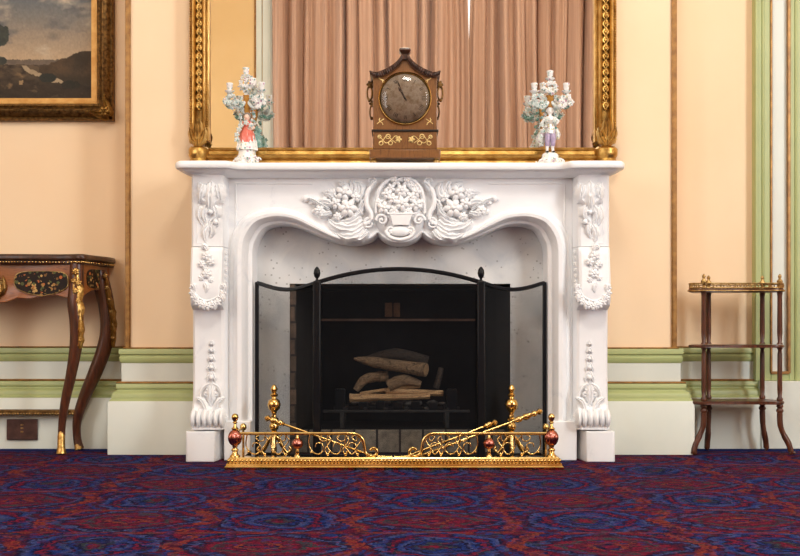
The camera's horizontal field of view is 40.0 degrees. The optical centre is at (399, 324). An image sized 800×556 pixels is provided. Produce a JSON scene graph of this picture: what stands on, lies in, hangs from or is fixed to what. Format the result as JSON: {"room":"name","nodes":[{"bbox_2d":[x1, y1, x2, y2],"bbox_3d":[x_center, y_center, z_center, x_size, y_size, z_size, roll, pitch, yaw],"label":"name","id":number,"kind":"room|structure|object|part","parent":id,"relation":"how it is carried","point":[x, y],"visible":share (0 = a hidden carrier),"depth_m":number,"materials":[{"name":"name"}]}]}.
{"room":"historic interior","nodes":[
{"label":"historic interior","id":0,"kind":"room"},
{"bbox_2d":[0,0,124,345],"bbox_3d":[-2.684,-1.702,4.980,3.032,4.500,0.100,0,0,0],"label":"wall","id":1,"kind":"structure","parent":0,"point":[62,184],"depth_m":4.93,"materials":[{"name":"beige paint"}]},
{"bbox_2d":[0,0,114,121],"bbox_3d":[-1.836,-1.361,4.892,1.130,0.910,0.073,0,0,0],"label":"picture","id":2,"kind":"object","parent":1,"relation":"attached to","point":[57,57],"visible":1,"depth_m":4.91,"materials":[{"name":"multicoloured paint"}]},
{"bbox_2d":[0,398,192,454],"bbox_3d":[-2.500,0.435,4.787,3.400,0.226,0.287,0,0,0],"label":"baseboard","id":3,"kind":"structure","parent":1,"relation":"attached to","point":[118,427],"depth_m":4.64,"materials":[{"name":"beige paint"}]},
{"bbox_2d":[7,419,37,439],"bbox_3d":[-1.667,0.462,4.855,0.137,0.093,0.008,0,0,0],"label":"outlet plate","id":4,"kind":"object","parent":3,"relation":"attached to","point":[17,429],"visible":1,"depth_m":4.85,"materials":[{"name":"brown metal"}]},
{"bbox_2d":[0,361,192,381],"bbox_3d":[-2.500,0.202,4.810,3.400,0.079,0.240,0,0,0],"label":"trim","id":5,"kind":"structure","parent":1,"relation":"attached to","point":[127,372],"depth_m":4.91,"materials":[{"name":"beige paint"}]},
{"bbox_2d":[0,381,192,400],"bbox_3d":[-2.500,0.285,4.789,3.400,0.073,0.282,0,0,0],"label":"trim","id":6,"kind":"structure","parent":1,"relation":"attached to","point":[8,389],"depth_m":4.87,"materials":[{"name":"green paint"}]},
{"bbox_2d":[0,348,192,362],"bbox_3d":[-2.500,0.132,4.805,3.400,0.060,0.250,0,0,0],"label":"trim","id":7,"kind":"structure","parent":1,"relation":"attached to","point":[122,355],"depth_m":4.90,"materials":[{"name":"green paint"}]},
{"bbox_2d":[0,379,192,383],"bbox_3d":[-2.500,0.245,4.800,3.400,0.008,0.260,0,0,0],"label":"trim","id":8,"kind":"structure","parent":1,"relation":"attached to","point":[118,380],"depth_m":4.89,"materials":[{"name":"green paint"}]},
{"bbox_2d":[0,346,192,348],"bbox_3d":[-2.500,0.099,4.812,3.400,0.007,0.236,0,0,0],"label":"trim","id":9,"kind":"structure","parent":1,"relation":"attached to","point":[123,347],"depth_m":4.92,"materials":[{"name":"green paint"}]},
{"bbox_2d":[0,449,799,555],"bbox_3d":[0.000,0.588,1.865,8.400,0.080,6.330,0,0,0],"label":"floor","id":10,"kind":"structure","parent":0,"point":[82,502],"depth_m":3.27,"materials":[{"name":"carpet"}]},
{"bbox_2d":[0,254,116,453],"bbox_3d":[-1.708,0.131,4.767,0.945,0.862,0.311,0,0,0],"label":"console table","id":11,"kind":"object","parent":10,"relation":"on","point":[28,276],"visible":1,"depth_m":4.66,"materials":[{"name":"brown wood"}]},
{"bbox_3d":[-1.518,-0.175,4.662,0.230,0.104,0.021,0,0,0],"label":"marquetry panel","id":12,"kind":"part","parent":11,"relation":"part of","materials":[{"name":"black wood"}]},
{"bbox_3d":[-1.708,-0.265,4.776,0.860,0.018,0.289,0,0,0],"label":"frieze moulding","id":13,"kind":"part","parent":11,"relation":"part of","materials":[{"name":"brown wood"}]},
{"bbox_3d":[-1.708,-0.266,4.774,0.868,0.009,0.296,0,0,0],"label":"bead moulding","id":14,"kind":"part","parent":11,"relation":"part of","materials":[{"name":"gold metal"}]},
{"bbox_3d":[-1.395,0.151,4.654,0.115,0.822,0.072,0,0,0],"label":"leg","id":15,"kind":"part","parent":11,"relation":"part of","materials":[{"name":"brown wood"}]},
{"bbox_3d":[-1.343,0.151,4.833,0.186,0.790,0.087,0,0,0],"label":"leg","id":16,"kind":"part","parent":11,"relation":"part of","materials":[{"name":"brown wood"}]},
{"bbox_2d":[224,413,563,469],"bbox_3d":[-0.022,0.443,4.289,1.284,0.210,0.262,0,0,0],"label":"fender","id":17,"kind":"object","parent":10,"relation":"on","point":[242,459],"visible":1,"depth_m":4.17,"materials":[{"name":"gold metal"}]},
{"bbox_3d":[-0.630,0.420,4.200,0.040,0.165,0.039,0,0,0],"label":"corner post","id":18,"kind":"part","parent":17,"relation":"part of","materials":[{"name":"gold metal"}]},
{"bbox_3d":[-0.391,0.460,4.200,0.026,0.087,0.025,0,0,0],"label":"ball post","id":19,"kind":"part","parent":17,"relation":"part of","materials":[{"name":"gold metal"}]},
{"bbox_3d":[-0.336,0.450,4.304,0.610,0.115,0.220,0,0,0],"label":"rail","id":20,"kind":"part","parent":17,"relation":"part of","materials":[{"name":"gold metal"}]},
{"bbox_2d":[264,415,370,453],"bbox_3d":[-0.307,0.431,4.256,0.450,0.160,0.027,0,0,9],"label":"fire poker","id":21,"kind":"object","parent":17,"relation":"on","point":[273,420],"visible":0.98,"depth_m":4.27,"materials":[{"name":"gold metal"}]},
{"bbox_3d":[-0.488,0.373,4.284,0.083,0.042,0.027,0,0,9],"label":"handle","id":22,"kind":"part","parent":21,"relation":"part of","materials":[{"name":"gold metal"}]},
{"bbox_3d":[-0.022,0.515,4.290,1.270,0.014,0.252,0,0,0],"label":"bead moulding","id":23,"kind":"part","parent":17,"relation":"part of","materials":[{"name":"gold metal"}]},
{"bbox_3d":[0.288,0.450,4.304,0.618,0.115,0.220,0,0,0],"label":"rail","id":24,"kind":"part","parent":17,"relation":"part of","materials":[{"name":"gold metal"}]},
{"bbox_2d":[420,409,542,455],"bbox_3d":[0.302,0.421,4.265,0.516,0.190,0.027,0,0,-8],"label":"shovel","id":25,"kind":"object","parent":17,"relation":"on","point":[526,416],"visible":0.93,"depth_m":4.28,"materials":[{"name":"gold metal"}]},
{"bbox_3d":[0.496,0.355,4.292,0.125,0.057,0.027,0,0,-8],"label":"handle","id":26,"kind":"part","parent":25,"relation":"part of","materials":[{"name":"gold metal"}]},
{"bbox_3d":[0.340,0.460,4.200,0.026,0.087,0.025,0,0,0],"label":"ball post","id":27,"kind":"part","parent":17,"relation":"part of","materials":[{"name":"gold metal"}]},
{"bbox_3d":[0.578,0.420,4.200,0.040,0.165,0.039,0,0,0],"label":"corner post","id":28,"kind":"part","parent":17,"relation":"part of","materials":[{"name":"gold metal"}]},
{"bbox_2d":[175,161,624,461],"bbox_3d":[0.000,-0.051,4.742,1.792,1.199,1.015,0,0,0],"label":"fireplace","id":29,"kind":"object","parent":10,"relation":"on","point":[524,224],"depth_m":4.50,"materials":[{"name":"white stone"}]},
{"bbox_3d":[-0.658,0.468,4.537,0.108,0.160,0.185,0,0,0],"label":"leg","id":30,"kind":"part","parent":29,"relation":"part of","materials":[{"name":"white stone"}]},
{"bbox_2d":[222,67,266,162],"bbox_3d":[-0.642,-0.861,4.580,0.188,0.420,0.106,0,0,0],"label":"candelabrum","id":31,"kind":"object","parent":29,"relation":"on","point":[248,142],"visible":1,"depth_m":4.56,"materials":[{"name":"ceramic"}]},
{"bbox_2d":[225,83,233,93],"bbox_3d":[-0.707,-0.981,4.570,0.040,0.047,0.041,0,0,0],"label":"socket","id":32,"kind":"object","parent":31,"relation":"attached to","point":[229,90],"depth_m":4.56,"materials":[{"name":"ceramic"}]},
{"bbox_3d":[-0.674,-0.932,4.572,0.088,0.072,0.021,0,0,-9],"label":"arm","id":33,"kind":"part","parent":31,"relation":"part of","materials":[{"name":"ceramic"}]},
{"bbox_2d":[241,67,250,77],"bbox_3d":[-0.641,-1.048,4.580,0.040,0.047,0.041,0,0,0],"label":"socket","id":34,"kind":"object","parent":31,"relation":"attached to","point":[245,69],"depth_m":4.57,"materials":[{"name":"ceramic"}]},
{"bbox_3d":[-0.605,-0.934,4.572,0.080,0.075,0.021,0,0,10],"label":"arm","id":35,"kind":"part","parent":31,"relation":"part of","materials":[{"name":"ceramic"}]},
{"bbox_2d":[257,82,265,92],"bbox_3d":[-0.574,-0.985,4.570,0.040,0.047,0.041,0,0,0],"label":"socket","id":36,"kind":"object","parent":31,"relation":"attached to","point":[261,89],"depth_m":4.56,"materials":[{"name":"ceramic"}]},
{"bbox_2d":[256,385,291,455],"bbox_3d":[-0.499,0.389,4.368,0.115,0.306,0.096,0,0,38],"label":"andiron","id":37,"kind":"object","parent":29,"relation":"on","point":[273,404],"visible":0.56,"depth_m":4.34,"materials":[{"name":"gold metal"}]},
{"bbox_3d":[-0.535,0.487,4.362,0.073,0.108,0.021,0,0,14],"label":"leg","id":38,"kind":"part","parent":37,"relation":"part of","materials":[{"name":"gold metal"}]},
{"bbox_3d":[-0.499,0.489,4.333,0.022,0.106,0.049,0,0,0],"label":"leg","id":39,"kind":"part","parent":37,"relation":"part of","materials":[{"name":"gold metal"}]},
{"bbox_3d":[-0.499,0.338,4.355,0.054,0.204,0.053,0,0,0],"label":"stem","id":40,"kind":"part","parent":37,"relation":"part of","materials":[{"name":"gold metal"}]},
{"bbox_3d":[-0.463,0.487,4.362,0.073,0.108,0.021,0,0,-14],"label":"leg","id":41,"kind":"part","parent":37,"relation":"part of","materials":[{"name":"gold metal"}]},
{"bbox_3d":[-0.262,0.327,4.817,0.044,0.096,0.026,0,0,0],"label":"plate","id":42,"kind":"part","parent":29,"relation":"part of","materials":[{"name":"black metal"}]},
{"bbox_3d":[-0.253,0.413,4.800,0.018,0.075,0.016,0,0,0],"label":"leg","id":43,"kind":"part","parent":29,"relation":"part of","materials":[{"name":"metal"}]},
{"bbox_3d":[-0.161,0.354,4.817,0.040,0.035,0.010,0,0,0],"label":"plate","id":44,"kind":"part","parent":29,"relation":"part of","materials":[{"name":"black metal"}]},
{"bbox_2d":[355,371,388,390],"bbox_3d":[-0.130,0.252,4.913,0.157,0.093,0.049,0,0,-4],"label":"log","id":45,"kind":"object","parent":29,"relation":"on","point":[385,373],"visible":0.53,"depth_m":4.89,"materials":[{"name":"brown wood"}]},
{"bbox_3d":[-0.085,0.351,4.817,0.040,0.040,0.010,0,0,0],"label":"plate","id":46,"kind":"part","parent":29,"relation":"part of","materials":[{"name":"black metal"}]},
{"bbox_2d":[349,393,428,401],"bbox_3d":[-0.045,0.320,4.825,0.354,0.039,0.041,0,0,0],"label":"firewood split","id":47,"kind":"object","parent":29,"relation":"on","point":[361,397],"visible":0.84,"depth_m":4.82,"materials":[{"name":"brown wood"}]},
{"bbox_2d":[360,386,419,393],"bbox_3d":[-0.044,0.288,4.860,0.267,0.052,0.020,0,0,0],"label":"firewood split","id":48,"kind":"object","parent":47,"relation":"on","point":[402,386],"visible":0.43,"depth_m":4.85,"materials":[{"name":"brown wood"}]},
{"bbox_2d":[385,389,441,395],"bbox_3d":[0.063,0.296,4.842,0.255,0.034,0.031,0,0,-2],"label":"firewood split","id":49,"kind":"object","parent":47,"relation":"on","point":[434,393],"visible":0.65,"depth_m":4.83,"materials":[{"name":"brown wood"}]},
{"bbox_2d":[385,375,421,390],"bbox_3d":[0.016,0.256,4.836,0.160,0.077,0.057,0,0,0],"label":"log","id":50,"kind":"object","parent":49,"relation":"on","point":[409,377],"visible":0.48,"depth_m":4.82,"materials":[{"name":"brown wood"}]},
{"bbox_2d":[355,356,428,376],"bbox_3d":[-0.040,0.184,4.869,0.346,0.086,0.061,0,0,24],"label":"log","id":51,"kind":"object","parent":50,"relation":"on","point":[411,370],"visible":0.52,"depth_m":4.83,"materials":[{"name":"brown wood"}]},
{"bbox_2d":[366,348,428,362],"bbox_3d":[-0.021,0.144,4.960,0.307,0.080,0.053,0,0,0],"label":"log","id":52,"kind":"object","parent":51,"relation":"on","point":[388,351],"visible":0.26,"depth_m":4.94,"materials":[{"name":"brown wood"}]},
{"bbox_2d":[433,367,443,387],"bbox_3d":[0.169,0.235,4.864,0.048,0.096,0.033,0,0,0],"label":"log","id":53,"kind":"object","parent":49,"relation":"on","point":[439,372],"visible":0.71,"depth_m":4.85,"materials":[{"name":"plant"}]},
{"bbox_3d":[-0.015,0.365,4.896,0.642,0.171,0.208,0,0,0],"label":"fire grate","id":54,"kind":"part","parent":29,"relation":"part of","materials":[{"name":"black metal"}]},
{"bbox_3d":[-0.009,0.354,4.817,0.040,0.035,0.010,0,0,0],"label":"plate","id":55,"kind":"part","parent":29,"relation":"part of","materials":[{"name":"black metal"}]},
{"bbox_2d":[352,400,444,405],"bbox_3d":[-0.007,0.348,4.901,0.421,0.020,0.130,0,0,0],"label":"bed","id":56,"kind":"object","parent":29,"relation":"on","point":[386,402],"visible":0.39,"depth_m":4.92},
{"bbox_2d":[297,285,502,320],"bbox_3d":[0.000,-0.095,4.985,0.922,0.154,0.470,0,0,0],"label":"hood","id":57,"kind":"object","parent":29,"relation":"attached to","point":[337,296],"depth_m":5.04,"materials":[{"name":"black metal"}]},
{"bbox_2d":[175,161,624,176],"bbox_3d":[0.000,-0.636,4.527,1.792,0.030,0.364,0,0,0],"label":"shelf","id":58,"kind":"object","parent":29,"relation":"attached to","point":[190,168],"depth_m":4.40,"materials":[{"name":"white stone"}]},
{"bbox_2d":[383,212,416,240],"bbox_3d":[0.000,-0.396,4.471,0.136,0.118,0.058,0,0,0],"label":"flower basket","id":59,"kind":"object","parent":29,"relation":"on","point":[397,226],"depth_m":4.45,"materials":[{"name":"white stone"}]},
{"bbox_3d":[0.000,-0.611,4.538,1.748,0.022,0.342,0,0,0],"label":"cornice moulding","id":60,"kind":"part","parent":29,"relation":"part of","materials":[{"name":"white stone"}]},
{"bbox_3d":[0.000,0.025,4.545,1.400,1.014,0.183,0,0,0],"label":"arch moulding","id":61,"kind":"part","parent":29,"relation":"part of","materials":[{"name":"white stone"}]},
{"bbox_2d":[255,267,546,455],"bbox_3d":[0.003,0.154,4.452,1.195,0.775,0.132,0,0,0],"label":"fire screen","id":62,"kind":"object","parent":29,"relation":"on","point":[480,285],"visible":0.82,"depth_m":4.40,"materials":[{"name":"black metal"}]},
{"bbox_3d":[-0.586,0.182,4.510,0.016,0.717,0.016,0,0,0],"label":"post","id":63,"kind":"part","parent":62,"relation":"part of","materials":[{"name":"black metal"}]},
{"bbox_3d":[-0.459,0.176,4.455,0.289,0.713,0.015,0,0,23],"label":"panel","id":64,"kind":"part","parent":62,"relation":"part of","materials":[{"name":"black metal"}]},
{"bbox_3d":[-0.332,0.183,4.400,0.032,0.717,0.024,0,0,0],"label":"post","id":65,"kind":"part","parent":62,"relation":"part of","materials":[{"name":"black metal"}]},
{"bbox_3d":[-0.004,0.150,4.400,0.669,0.765,0.015,0,0,0],"label":"panel","id":66,"kind":"part","parent":62,"relation":"part of","materials":[{"name":"black metal"}]},
{"bbox_3d":[0.324,0.183,4.400,0.032,0.717,0.024,0,0,0],"label":"post","id":67,"kind":"part","parent":62,"relation":"part of","materials":[{"name":"black metal"}]},
{"bbox_3d":[0.458,0.176,4.455,0.302,0.713,0.016,0,0,-22],"label":"panel","id":68,"kind":"part","parent":62,"relation":"part of","materials":[{"name":"black metal"}]},
{"bbox_3d":[0.592,0.182,4.510,0.016,0.717,0.016,0,0,0],"label":"post","id":69,"kind":"part","parent":62,"relation":"part of","materials":[{"name":"black metal"}]},
{"bbox_2d":[366,48,443,162],"bbox_3d":[0.020,-0.891,4.508,0.317,0.479,0.154,0,0,0],"label":"mantel clock","id":70,"kind":"object","parent":29,"relation":"on","point":[404,94],"visible":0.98,"depth_m":4.45,"materials":[{"name":"brown wood"}]},
{"bbox_3d":[-0.120,-0.956,4.505,0.036,0.089,0.030,0,0,0],"label":"ring handle","id":71,"kind":"part","parent":70,"relation":"part of","materials":[{"name":"brown metal"}]},
{"bbox_3d":[0.020,-0.787,4.514,0.271,0.009,0.130,0,0,0],"label":"string moulding","id":72,"kind":"part","parent":70,"relation":"part of","materials":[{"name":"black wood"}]},
{"bbox_3d":[0.161,-0.956,4.505,0.036,0.089,0.030,0,0,0],"label":"ring handle","id":73,"kind":"part","parent":70,"relation":"part of","materials":[{"name":"brown metal"}]},
{"bbox_3d":[0.068,0.351,4.817,0.040,0.040,0.010,0,0,0],"label":"plate","id":74,"kind":"part","parent":29,"relation":"part of","materials":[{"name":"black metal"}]},
{"bbox_3d":[0.144,0.354,4.817,0.040,0.035,0.010,0,0,0],"label":"plate","id":75,"kind":"part","parent":29,"relation":"part of","materials":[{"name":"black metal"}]},
{"bbox_2d":[406,420,497,455],"bbox_3d":[0.194,0.443,4.269,0.379,0.147,0.027,0,0,-8],"label":"tongs","id":76,"kind":"object","parent":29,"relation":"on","point":[488,424],"visible":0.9,"depth_m":4.28,"materials":[{"name":"gold metal"}]},
{"bbox_3d":[0.352,0.387,4.292,0.058,0.036,0.029,0,0,0],"label":"handle","id":77,"kind":"part","parent":76,"relation":"part of","materials":[{"name":"gold metal"}]},
{"bbox_3d":[0.227,0.327,4.817,0.044,0.096,0.026,0,0,0],"label":"plate","id":78,"kind":"part","parent":29,"relation":"part of","materials":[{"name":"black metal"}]},
{"bbox_2d":[493,384,528,455],"bbox_3d":[0.441,0.389,4.368,0.115,0.306,0.096,0,0,38],"label":"andiron","id":79,"kind":"object","parent":29,"relation":"on","point":[511,404],"visible":0.8,"depth_m":4.34,"materials":[{"name":"gold metal"}]},
{"bbox_3d":[0.406,0.487,4.362,0.072,0.108,0.029,0,0,0],"label":"leg","id":80,"kind":"part","parent":79,"relation":"part of","materials":[{"name":"gold metal"}]},
{"bbox_3d":[0.441,0.338,4.355,0.054,0.204,0.053,0,0,0],"label":"stem","id":81,"kind":"part","parent":79,"relation":"part of","materials":[{"name":"gold metal"}]},
{"bbox_3d":[0.441,0.489,4.333,0.022,0.106,0.049,0,0,0],"label":"leg","id":82,"kind":"part","parent":79,"relation":"part of","materials":[{"name":"gold metal"}]},
{"bbox_3d":[0.477,0.487,4.362,0.073,0.108,0.021,0,0,-14],"label":"leg","id":83,"kind":"part","parent":79,"relation":"part of","materials":[{"name":"gold metal"}]},
{"bbox_2d":[528,70,574,162],"bbox_3d":[0.627,-0.855,4.580,0.194,0.407,0.106,0,0,0],"label":"candelabrum","id":84,"kind":"object","parent":29,"relation":"on","point":[549,134],"visible":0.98,"depth_m":4.56,"materials":[{"name":"ceramic"}]},
{"bbox_2d":[529,83,538,93],"bbox_3d":[0.559,-0.981,4.570,0.040,0.047,0.041,0,0,0],"label":"socket","id":85,"kind":"object","parent":84,"relation":"attached to","point":[534,90],"depth_m":4.56,"materials":[{"name":"ceramic"}]},
{"bbox_3d":[0.615,-0.777,4.575,0.028,0.067,0.031,0,0,0],"label":"breech leg","id":86,"kind":"part","parent":84,"relation":"part of","materials":[{"name":"purple ceramic"}]},
{"bbox_2d":[545,70,554,80],"bbox_3d":[0.625,-1.035,4.580,0.040,0.047,0.041,0,0,0],"label":"socket","id":87,"kind":"object","parent":84,"relation":"attached to","point":[549,72],"depth_m":4.57,"materials":[{"name":"ceramic"}]},
{"bbox_3d":[0.634,-0.777,4.575,0.028,0.067,0.031,0,0,0],"label":"breech leg","id":88,"kind":"part","parent":84,"relation":"part of","materials":[{"name":"purple ceramic"}]},
{"bbox_3d":[0.659,-0.932,4.572,0.084,0.072,0.021,0,0,9],"label":"arm","id":89,"kind":"part","parent":84,"relation":"part of","materials":[{"name":"ceramic"}]},
{"bbox_2d":[562,83,570,93],"bbox_3d":[0.692,-0.981,4.570,0.040,0.047,0.041,0,0,0],"label":"socket","id":90,"kind":"object","parent":84,"relation":"attached to","point":[566,90],"depth_m":4.56,"materials":[{"name":"ceramic"}]},
{"bbox_3d":[0.661,0.468,4.537,0.108,0.160,0.185,0,0,0],"label":"leg","id":91,"kind":"part","parent":29,"relation":"part of","materials":[{"name":"white stone"}]},
{"bbox_2d":[687,274,795,454],"bbox_3d":[1.445,0.167,4.723,0.446,0.765,0.208,0,0,0],"label":"tiered stand","id":92,"kind":"object","parent":10,"relation":"on","point":[705,402],"visible":1,"depth_m":4.65,"materials":[{"name":"brown wood"}]},
{"bbox_3d":[1.262,0.442,4.648,0.076,0.217,0.036,0,0,0],"label":"leg","id":93,"kind":"part","parent":92,"relation":"part of","materials":[{"name":"brown wood"}]},
{"bbox_3d":[1.284,0.090,4.650,0.028,0.463,0.027,0,0,0],"label":"post","id":94,"kind":"part","parent":92,"relation":"part of","materials":[{"name":"brown wood"}]},
{"bbox_3d":[1.343,0.440,4.792,0.033,0.214,0.036,0,0,0],"label":"leg","id":95,"kind":"part","parent":92,"relation":"part of","materials":[{"name":"brown wood"}]},
{"bbox_3d":[1.344,0.090,4.790,0.028,0.463,0.027,0,0,0],"label":"post","id":96,"kind":"part","parent":92,"relation":"part of","materials":[{"name":"brown wood"}]},
{"bbox_2d":[688,344,783,347],"bbox_3d":[1.430,0.090,4.723,0.408,0.012,0.203,0,0,0],"label":"shelf","id":97,"kind":"object","parent":92,"relation":"attached to","point":[692,345],"depth_m":4.64,"materials":[{"name":"brown wood"}]},
{"bbox_2d":[689,288,783,292],"bbox_3d":[1.430,-0.147,4.723,0.408,0.014,0.203,0,0,0],"label":"shelf","id":98,"kind":"object","parent":92,"relation":"attached to","point":[692,290],"depth_m":4.64,"materials":[{"name":"brown wood"}]},
{"bbox_2d":[692,398,783,404],"bbox_3d":[1.430,0.329,4.723,0.408,0.013,0.203,0,0,0],"label":"shelf","id":99,"kind":"object","parent":92,"relation":"attached to","point":[698,401],"depth_m":4.64,"materials":[{"name":"brown wood"}]},
{"bbox_3d":[1.578,0.090,4.790,0.028,0.463,0.027,0,0,0],"label":"post","id":100,"kind":"part","parent":92,"relation":"part of","materials":[{"name":"brown wood"}]},
{"bbox_3d":[1.586,0.441,4.793,0.049,0.216,0.032,0,0,-23],"label":"leg","id":101,"kind":"part","parent":92,"relation":"part of","materials":[{"name":"brown wood"}]},
{"bbox_3d":[1.605,0.090,4.650,0.028,0.463,0.027,0,0,0],"label":"post","id":102,"kind":"part","parent":92,"relation":"part of","materials":[{"name":"brown wood"}]},
{"bbox_3d":[1.629,0.442,4.648,0.079,0.217,0.032,0,0,5],"label":"leg","id":103,"kind":"part","parent":92,"relation":"part of","materials":[{"name":"brown wood"}]},
{"bbox_2d":[131,0,670,346],"bbox_3d":[0.004,-1.702,5.030,2.345,4.500,0.640,0,0,0],"label":"wall","id":104,"kind":"structure","parent":0,"point":[639,310],"depth_m":4.71,"materials":[{"name":"beige paint"}]},
{"bbox_2d":[125,0,130,346],"bbox_3d":[-1.163,-1.929,4.711,0.024,4.047,0.022,0,0,0],"label":"trim","id":105,"kind":"structure","parent":104,"relation":"attached to","point":[127,2],"depth_m":4.70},
{"bbox_2d":[188,0,617,162],"bbox_3d":[0.013,-1.372,4.659,1.818,1.440,0.104,0,0,0],"label":"mirror","id":106,"kind":"object","parent":104,"relation":"attached to","point":[314,59],"visible":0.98,"depth_m":4.70,"materials":[{"name":"gold glass"}]},
{"bbox_3d":[-0.852,-1.391,4.667,0.079,1.221,0.077,0,0,0],"label":"rail","id":107,"kind":"part","parent":106,"relation":"part of","materials":[{"name":"gold metal"}]},
{"bbox_3d":[0.007,-0.703,4.672,1.660,0.102,0.056,0,0,0],"label":"rail","id":108,"kind":"part","parent":106,"relation":"part of","materials":[{"name":"gold metal"}]},
{"bbox_3d":[0.872,-1.391,4.667,0.090,1.221,0.077,0,0,0],"label":"rail","id":109,"kind":"part","parent":106,"relation":"part of","materials":[{"name":"gold metal"}]},
{"bbox_2d":[671,0,676,346],"bbox_3d":[1.172,-1.929,4.711,0.024,4.047,0.022,0,0,0],"label":"trim","id":110,"kind":"structure","parent":104,"relation":"attached to","point":[673,2],"depth_m":4.70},
{"bbox_2d":[677,0,751,345],"bbox_3d":[2.688,-1.702,4.980,3.023,4.500,0.100,0,0,0],"label":"wall","id":111,"kind":"structure","parent":0,"point":[714,37],"depth_m":4.93,"materials":[{"name":"beige paint"}]},
{"bbox_2d":[607,346,688,348],"bbox_3d":[1.215,0.099,4.812,0.830,0.007,0.236,0,0,0],"label":"trim","id":112,"kind":"structure","parent":111,"relation":"attached to","point":[677,347],"depth_m":4.70,"materials":[{"name":"green paint"}]},
{"bbox_2d":[607,361,752,381],"bbox_3d":[1.215,0.202,4.810,0.830,0.079,0.240,0,0,0],"label":"trim","id":113,"kind":"structure","parent":111,"relation":"attached to","point":[616,372],"depth_m":4.69,"materials":[{"name":"beige paint"}]},
{"bbox_2d":[607,348,753,362],"bbox_3d":[1.215,0.132,4.805,0.830,0.060,0.250,0,0,0],"label":"trim","id":114,"kind":"structure","parent":111,"relation":"attached to","point":[679,355],"depth_m":4.69,"materials":[{"name":"green paint"}]},
{"bbox_2d":[607,379,754,383],"bbox_3d":[1.215,0.245,4.800,0.830,0.008,0.260,0,0,0],"label":"trim","id":115,"kind":"structure","parent":111,"relation":"attached to","point":[682,380],"depth_m":4.67,"materials":[{"name":"green paint"}]},
{"bbox_2d":[608,381,759,400],"bbox_3d":[1.215,0.285,4.789,0.830,0.073,0.282,0,0,0],"label":"trim","id":116,"kind":"structure","parent":111,"relation":"attached to","point":[691,389],"depth_m":4.67,"materials":[{"name":"green paint"}]},
{"bbox_2d":[608,398,760,454],"bbox_3d":[1.215,0.435,4.787,0.830,0.226,0.287,0,0,0],"label":"baseboard","id":117,"kind":"structure","parent":111,"relation":"attached to","point":[640,427],"depth_m":4.64,"materials":[{"name":"beige paint"}]},
{"bbox_2d":[752,0,799,380],"bbox_3d":[1.690,-1.852,4.904,0.226,4.200,0.053,0,0,0],"label":"trim","id":118,"kind":"structure","parent":111,"relation":"attached to","point":[760,8],"depth_m":4.88,"materials":[{"name":"green paint"}]},
{"bbox_2d":[758,381,799,448],"bbox_3d":[1.749,0.398,4.892,0.308,0.300,0.074,0,0,0],"label":"trim","id":119,"kind":"structure","parent":111,"relation":"attached to","point":[790,390],"depth_m":4.86,"materials":[{"name":"beige paint"}]},
{"bbox_2d":[773,0,785,370],"bbox_3d":[1.688,-1.869,4.914,0.084,4.165,0.030,0,0,0],"label":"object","id":120,"kind":"structure","parent":111,"relation":"attached to","point":[779,6],"depth_m":4.90,"materials":[{"name":"beige paint"}]},
{"bbox_2d":[770,0,790,373],"bbox_3d":[1.688,-1.867,4.889,0.090,4.170,0.022,0,0,0],"label":"trim","id":121,"kind":"structure","parent":111,"relation":"attached to","point":[788,2],"depth_m":4.88,"materials":[{"name":"green paint"}]}
]}

